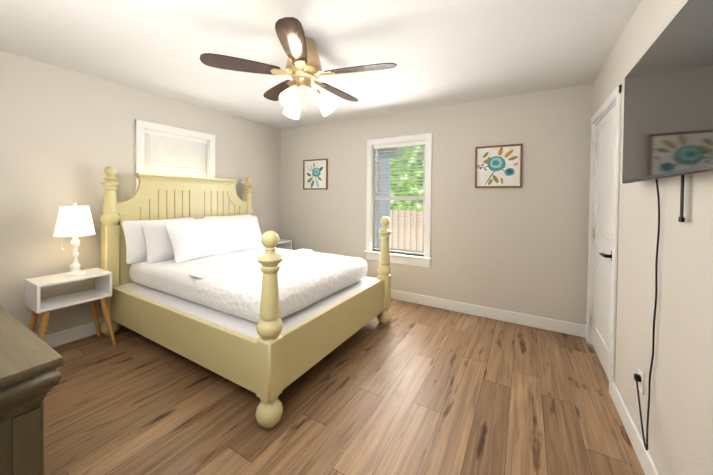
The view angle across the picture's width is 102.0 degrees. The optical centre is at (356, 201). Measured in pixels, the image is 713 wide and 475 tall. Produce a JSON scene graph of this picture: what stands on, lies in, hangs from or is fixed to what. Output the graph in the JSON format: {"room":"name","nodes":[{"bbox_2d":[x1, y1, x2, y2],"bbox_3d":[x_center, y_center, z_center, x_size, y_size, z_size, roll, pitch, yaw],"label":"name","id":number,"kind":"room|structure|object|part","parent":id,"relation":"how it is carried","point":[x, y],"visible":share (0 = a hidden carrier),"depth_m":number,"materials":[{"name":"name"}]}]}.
{"room":"bedroom","nodes":[
{"label":"bedroom","id":0,"kind":"room"},
{"bbox_2d":[0,50,280,335],"bbox_3d":[-2.250,0.041,3.256,0.120,2.440,3.919,1,1,30],"label":"wall","id":1,"kind":"structure","parent":0,"point":[67,137],"depth_m":2.59,"materials":[{"name":"white paint"}]},
{"bbox_2d":[44,319,122,347],"bbox_3d":[-2.209,1.202,3.231,0.014,0.120,3.660,1,1,30],"label":"baseboard","id":2,"kind":"structure","parent":1,"relation":"attached to","point":[76,333],"depth_m":2.60,"materials":[{"name":"white wood"}]},
{"bbox_2d":[135,119,214,191],"bbox_3d":[-2.109,-0.376,3.414,0.150,0.968,0.930,1,1,30],"label":"window","id":3,"kind":"structure","parent":1,"relation":"in","point":[141,126],"depth_m":3.23,"materials":[{"name":"white wood"}]},
{"bbox_2d":[145,130,206,177],"bbox_3d":[-2.118,-0.408,3.419,0.056,0.730,0.708,1,1,30],"label":"window blind","id":4,"kind":"object","parent":3,"relation":"attached to","point":[175,155],"visible":0.5,"depth_m":3.38,"materials":[{"name":"white plastic"}]},
{"bbox_2d":[149,134,149,173],"bbox_3d":[-2.247,-0.457,3.137,0.008,0.550,0.008,1,1,30],"label":"wand","id":5,"kind":"object","parent":4,"relation":"hanging from","point":[149,153],"visible":0.65,"depth_m":3.13,"materials":[{"name":"white plastic"}]},
{"bbox_2d":[0,0,640,129],"bbox_3d":[-0.737,-1.170,1.665,4.300,0.060,5.119,1,1,30],"label":"ceiling","id":6,"kind":"structure","parent":0,"point":[442,52],"depth_m":2.12,"materials":[{"name":"white paint"}]},
{"bbox_2d":[200,17,396,118],"bbox_3d":[-0.345,-0.874,2.108,1.267,0.533,1.233,1,1,30],"label":"fan","id":7,"kind":"object","parent":6,"relation":"hanging from","point":[303,67],"visible":1,"depth_m":1.96,"materials":[{"name":"brown wood"}]},
{"bbox_3d":[-0.767,-0.907,1.924,0.495,0.006,0.144,0,-10,-21],"label":"blade","id":8,"kind":"part","parent":7,"relation":"part of","materials":[{"name":"brown wood"}]},
{"label":"blade","id":9,"kind":"part","parent":7,"relation":"part of","materials":[{"name":"brown wood"}]},
{"bbox_3d":[-0.431,-0.713,1.932,0.131,0.140,0.131,7,-35,12],"label":"lamp shade","id":10,"kind":"part","parent":7,"relation":"part of","materials":[{"name":"white glass"}]},
{"bbox_3d":[-0.357,-0.899,1.654,0.144,0.006,0.495,-10,1,-2],"label":"blade","id":11,"kind":"part","parent":7,"relation":"part of","materials":[{"name":"brown wood"}]},
{"bbox_3d":[-0.475,-0.718,2.191,0.131,0.140,0.131,13,32,-23],"label":"lamp shade","id":12,"kind":"part","parent":7,"relation":"part of","materials":[{"name":"white glass"}]},
{"bbox_3d":[-0.291,-0.782,2.089,0.076,0.063,0.069,1,1,30],"label":"arm","id":13,"kind":"part","parent":7,"relation":"part of"},
{"bbox_3d":[-0.229,-0.714,2.099,0.131,0.140,0.131,-31,9,43],"label":"lamp shade","id":14,"kind":"part","parent":7,"relation":"part of","materials":[{"name":"white glass"}]},
{"bbox_3d":[-0.147,-0.908,2.420,0.144,0.006,0.495,14,8,32],"label":"blade","id":15,"kind":"part","parent":7,"relation":"part of","materials":[{"name":"brown wood"}]},
{"bbox_3d":[0.026,-0.900,1.961,0.495,0.006,0.144,1,12,15],"label":"blade","id":16,"kind":"part","parent":7,"relation":"part of","materials":[{"name":"brown wood"}]},
{"bbox_2d":[43,299,644,474],"bbox_3d":[-0.762,1.329,1.702,4.300,0.060,5.119,1,1,30],"label":"floor","id":17,"kind":"structure","parent":0,"point":[409,388],"depth_m":1.80,"materials":[{"name":"brown wood"}]},
{"bbox_2d":[0,306,62,474],"bbox_3d":[-1.496,0.843,0.947,1.500,0.920,0.417,1,1,30],"label":"dresser","id":18,"kind":"object","parent":17,"relation":"on","point":[30,363],"visible":1,"depth_m":0.70,"materials":[{"name":"brown wood"}]},
{"bbox_2d":[24,268,115,345],"bbox_3d":[-2.395,0.947,2.418,0.358,0.654,0.506,1,1,30],"label":"nightstand","id":19,"kind":"object","parent":17,"relation":"on","point":[101,292],"visible":0.88,"depth_m":2.37,"materials":[{"name":"white wood"}]},
{"bbox_2d":[53,203,94,275],"bbox_3d":[-2.382,0.314,2.445,0.256,0.608,0.256,1,1,30],"label":"lamp","id":20,"kind":"object","parent":19,"relation":"on","point":[74,222],"visible":1,"depth_m":2.39,"materials":[{"name":"white fabric"}]},
{"bbox_3d":[-2.381,0.164,2.442,0.256,0.242,0.256,1,1,30],"label":"lamp shade","id":21,"kind":"part","parent":20,"relation":"part of","materials":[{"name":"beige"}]},
{"bbox_2d":[100,166,391,428],"bbox_3d":[-1.019,0.478,2.888,2.284,1.602,1.734,1,1,30],"label":"bed","id":22,"kind":"object","parent":17,"relation":"on","point":[206,273],"visible":1,"depth_m":2.46,"materials":[{"name":"beige paint"}]},
{"bbox_2d":[122,217,193,263],"bbox_3d":[-2.002,0.384,2.999,0.170,0.420,0.700,-15,-7,30],"label":"pillow","id":23,"kind":"object","parent":22,"relation":"on","point":[136,250],"depth_m":2.76,"materials":[{"name":"white fabric"}]},
{"bbox_2d":[141,218,206,262],"bbox_3d":[-1.839,0.391,3.020,0.160,0.410,0.680,-20,-9,29],"label":"pillow","id":24,"kind":"object","parent":22,"relation":"on","point":[156,246],"depth_m":2.79,"materials":[{"name":"white fabric"}]},
{"bbox_3d":[-1.938,0.362,3.425,0.044,1.200,1.540,1,1,30],"label":"headboard","id":25,"kind":"part","parent":22,"relation":"part of","materials":[{"name":"beige paint"}]},
{"bbox_2d":[165,219,224,262],"bbox_3d":[-1.654,0.392,3.039,0.150,0.430,0.620,-28,-11,24],"label":"pillow","id":26,"kind":"object","parent":22,"relation":"on","point":[195,240],"depth_m":2.93,"materials":[{"name":"white fabric"}]},
{"bbox_2d":[203,214,250,219],"bbox_3d":[-1.598,0.378,3.689,0.170,0.420,0.700,-15,-7,30],"label":"pillow","id":27,"kind":"object","parent":22,"relation":"on","point":[207,217],"depth_m":3.69,"materials":[{"name":"white fabric"}]},
{"bbox_2d":[210,216,253,218],"bbox_3d":[-1.496,0.386,3.607,0.160,0.410,0.680,-20,-9,29],"label":"pillow","id":28,"kind":"object","parent":22,"relation":"on","point":[224,217],"depth_m":3.64,"materials":[{"name":"white fabric"}]},
{"bbox_2d":[215,216,263,253],"bbox_3d":[-1.398,0.389,3.457,0.150,0.430,0.620,-30,-16,32],"label":"pillow","id":29,"kind":"object","parent":22,"relation":"on","point":[233,235],"depth_m":3.37,"materials":[{"name":"white fabric"}]},
{"bbox_3d":[-1.050,0.698,2.908,1.927,0.225,1.393,1,1,30],"label":"mattress","id":30,"kind":"part","parent":22,"relation":"part of","materials":[{"name":"white fabric"}]},
{"bbox_3d":[-1.004,0.956,2.883,2.118,0.333,1.616,1,1,30],"label":"frame","id":31,"kind":"part","parent":22,"relation":"part of","materials":[{"name":"beige paint"}]},
{"bbox_2d":[193,251,366,322],"bbox_3d":[-0.581,0.694,2.632,0.871,0.225,1.416,1,1,30],"label":"quilt","id":32,"kind":"object","parent":22,"relation":"on","point":[308,281],"depth_m":2.22,"materials":[{"name":"white fabric"}]},
{"bbox_2d":[276,239,291,249],"bbox_3d":[-1.254,0.930,4.368,0.358,0.654,0.504,1,1,30],"label":"nightstand","id":33,"kind":"object","parent":17,"relation":"on","point":[284,244],"visible":0.06,"depth_m":4.49,"materials":[{"name":"white wood"}]},
{"bbox_2d":[280,83,592,324],"bbox_3d":[0.513,0.060,3.841,4.060,2.440,0.120,1,1,30],"label":"wall","id":34,"kind":"structure","parent":0,"point":[523,249],"depth_m":3.26,"materials":[{"name":"white paint"}]},
{"bbox_2d":[303,158,327,189],"bbox_3d":[-0.634,-0.412,4.420,0.460,0.460,0.026,1,1,30],"label":"picture","id":35,"kind":"object","parent":34,"relation":"attached to","point":[315,174],"visible":1,"depth_m":4.42,"materials":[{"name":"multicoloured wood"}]},
{"bbox_2d":[364,133,431,267],"bbox_3d":[0.545,-0.014,3.781,0.933,1.648,0.150,1,1,30],"label":"window frame","id":36,"kind":"structure","parent":34,"relation":"attached to","point":[412,260],"depth_m":3.71,"materials":[{"name":"white wood"}]},
{"bbox_2d":[374,146,424,255],"bbox_3d":[0.571,-0.035,3.825,0.719,1.433,0.047,1,1,30],"label":"window","id":37,"kind":"structure","parent":34,"relation":"in","point":[400,201],"depth_m":3.82,"materials":[{"name":"clear glass"}]},
{"bbox_2d":[373,141,424,254],"bbox_3d":[0.550,-0.046,3.789,0.711,1.410,0.056,1,1,30],"label":"window blind","id":38,"kind":"object","parent":37,"relation":"attached to","point":[402,145],"visible":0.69,"depth_m":3.76,"materials":[{"name":"white plastic"}]},
{"bbox_2d":[376,149,376,188],"bbox_3d":[0.272,-0.443,3.913,0.008,0.550,0.008,1,1,30],"label":"wand","id":39,"kind":"object","parent":38,"relation":"hanging from","point":[376,168],"visible":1,"depth_m":3.91,"materials":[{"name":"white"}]},
{"bbox_3d":[0.571,-0.035,3.825,0.719,1.433,0.047,1,1,30],"label":"window sash","id":40,"kind":"part","parent":37,"relation":"part of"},
{"bbox_2d":[391,289,585,337],"bbox_3d":[0.466,1.221,3.798,4.060,0.120,0.019,1,1,30],"label":"baseboard","id":41,"kind":"structure","parent":34,"relation":"attached to","point":[575,329],"depth_m":3.17,"materials":[{"name":"white wood"}]},
{"bbox_2d":[475,144,522,187],"bbox_3d":[1.541,-0.379,3.148,0.460,0.460,0.026,1,1,30],"label":"picture","id":42,"kind":"object","parent":34,"relation":"attached to","point":[498,166],"visible":0.98,"depth_m":3.14,"materials":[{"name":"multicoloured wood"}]},
{"bbox_2d":[590,0,712,474],"bbox_3d":[1.357,0.109,1.146,0.120,2.440,3.919,1,1,30],"label":"wall","id":43,"kind":"structure","parent":0,"point":[680,435],"depth_m":1.27,"materials":[{"name":"white paint"}]},
{"bbox_2d":[586,142,595,325],"bbox_3d":[2.133,0.299,2.649,0.074,1.682,0.034,1,1,30],"label":"closet door hinges","id":44,"kind":"object","parent":43,"relation":"attached to","point":[592,232],"visible":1,"depth_m":2.63,"materials":[{"name":"silver metal"}]},
{"bbox_2d":[592,105,615,379],"bbox_3d":[1.964,0.307,2.312,0.098,2.005,0.766,1,1,30],"label":"closet door","id":45,"kind":"structure","parent":43,"relation":"in","point":[602,240],"depth_m":2.46,"materials":[{"name":"white wood"}]},
{"bbox_3d":[1.808,0.390,2.082,0.063,0.068,0.139,1,1,30],"label":"handle","id":46,"kind":"part","parent":45,"relation":"part of","materials":[{"name":"black metal"}]},
{"bbox_2d":[596,129,614,347],"bbox_3d":[1.991,0.273,2.295,0.029,1.605,0.456,1,1,30],"label":"panels","id":47,"kind":"object","parent":45,"relation":"attached to","point":[606,191],"visible":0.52,"depth_m":2.27,"materials":[{"name":"white wood"}]},
{"bbox_2d":[586,85,621,397],"bbox_3d":[2.009,0.274,2.285,0.140,2.090,0.920,1,1,30],"label":"door frame","id":48,"kind":"structure","parent":43,"relation":"attached to","point":[614,97],"depth_m":1.96,"materials":[{"name":"white wood"}]},
{"bbox_2d":[612,382,659,474],"bbox_3d":[1.026,1.271,0.775,0.040,0.120,2.685,1,1,30],"label":"baseboard","id":49,"kind":"structure","parent":43,"relation":"attached to","point":[647,463],"depth_m":1.55,"materials":[{"name":"white wood"}]},
{"bbox_2d":[634,367,643,394],"bbox_3d":[1.461,0.927,1.499,0.030,0.115,0.070,1,1,30],"label":"electrical outlet","id":50,"kind":"object","parent":43,"relation":"attached to","point":[639,376],"visible":0.94,"depth_m":1.49,"materials":[{"name":"white plastic"}]},
{"bbox_3d":[1.472,0.928,1.493,0.006,0.115,0.070,1,1,30],"label":"plate","id":51,"kind":"part","parent":50,"relation":"part of","materials":[{"name":"white plastic"}]},
{"bbox_2d":[622,0,712,450],"bbox_3d":[1.227,0.206,1.131,0.085,1.736,0.960,1,1,30],"label":"tv","id":52,"kind":"object","parent":43,"relation":"attached to","point":[668,111],"visible":1,"depth_m":1.04,"materials":[{"name":"black plastic"}]},
{"bbox_3d":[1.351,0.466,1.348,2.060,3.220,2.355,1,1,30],"label":"cord","id":53,"kind":"part","parent":52,"relation":"part of","materials":[{"name":"black plastic"}]},
{"label":"outside","id":54,"kind":"structure","parent":0,"visible":0},
{"bbox_2d":[390,146,423,250],"bbox_3d":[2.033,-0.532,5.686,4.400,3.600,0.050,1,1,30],"label":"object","id":55,"kind":"object","parent":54,"point":[400,234],"depth_m":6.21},
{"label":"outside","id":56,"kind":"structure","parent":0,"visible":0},
{"bbox_2d":[378,158,390,247],"bbox_3d":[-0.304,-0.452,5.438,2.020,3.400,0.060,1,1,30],"label":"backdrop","id":57,"kind":"structure","parent":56,"point":[380,225],"depth_m":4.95,"materials":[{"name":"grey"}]},
{"bbox_2d":[379,148,402,157],"bbox_3d":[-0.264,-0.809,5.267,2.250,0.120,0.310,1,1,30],"label":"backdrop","id":58,"kind":"object","parent":57,"relation":"attached to","point":[390,153],"depth_m":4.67,"materials":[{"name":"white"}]}
]}

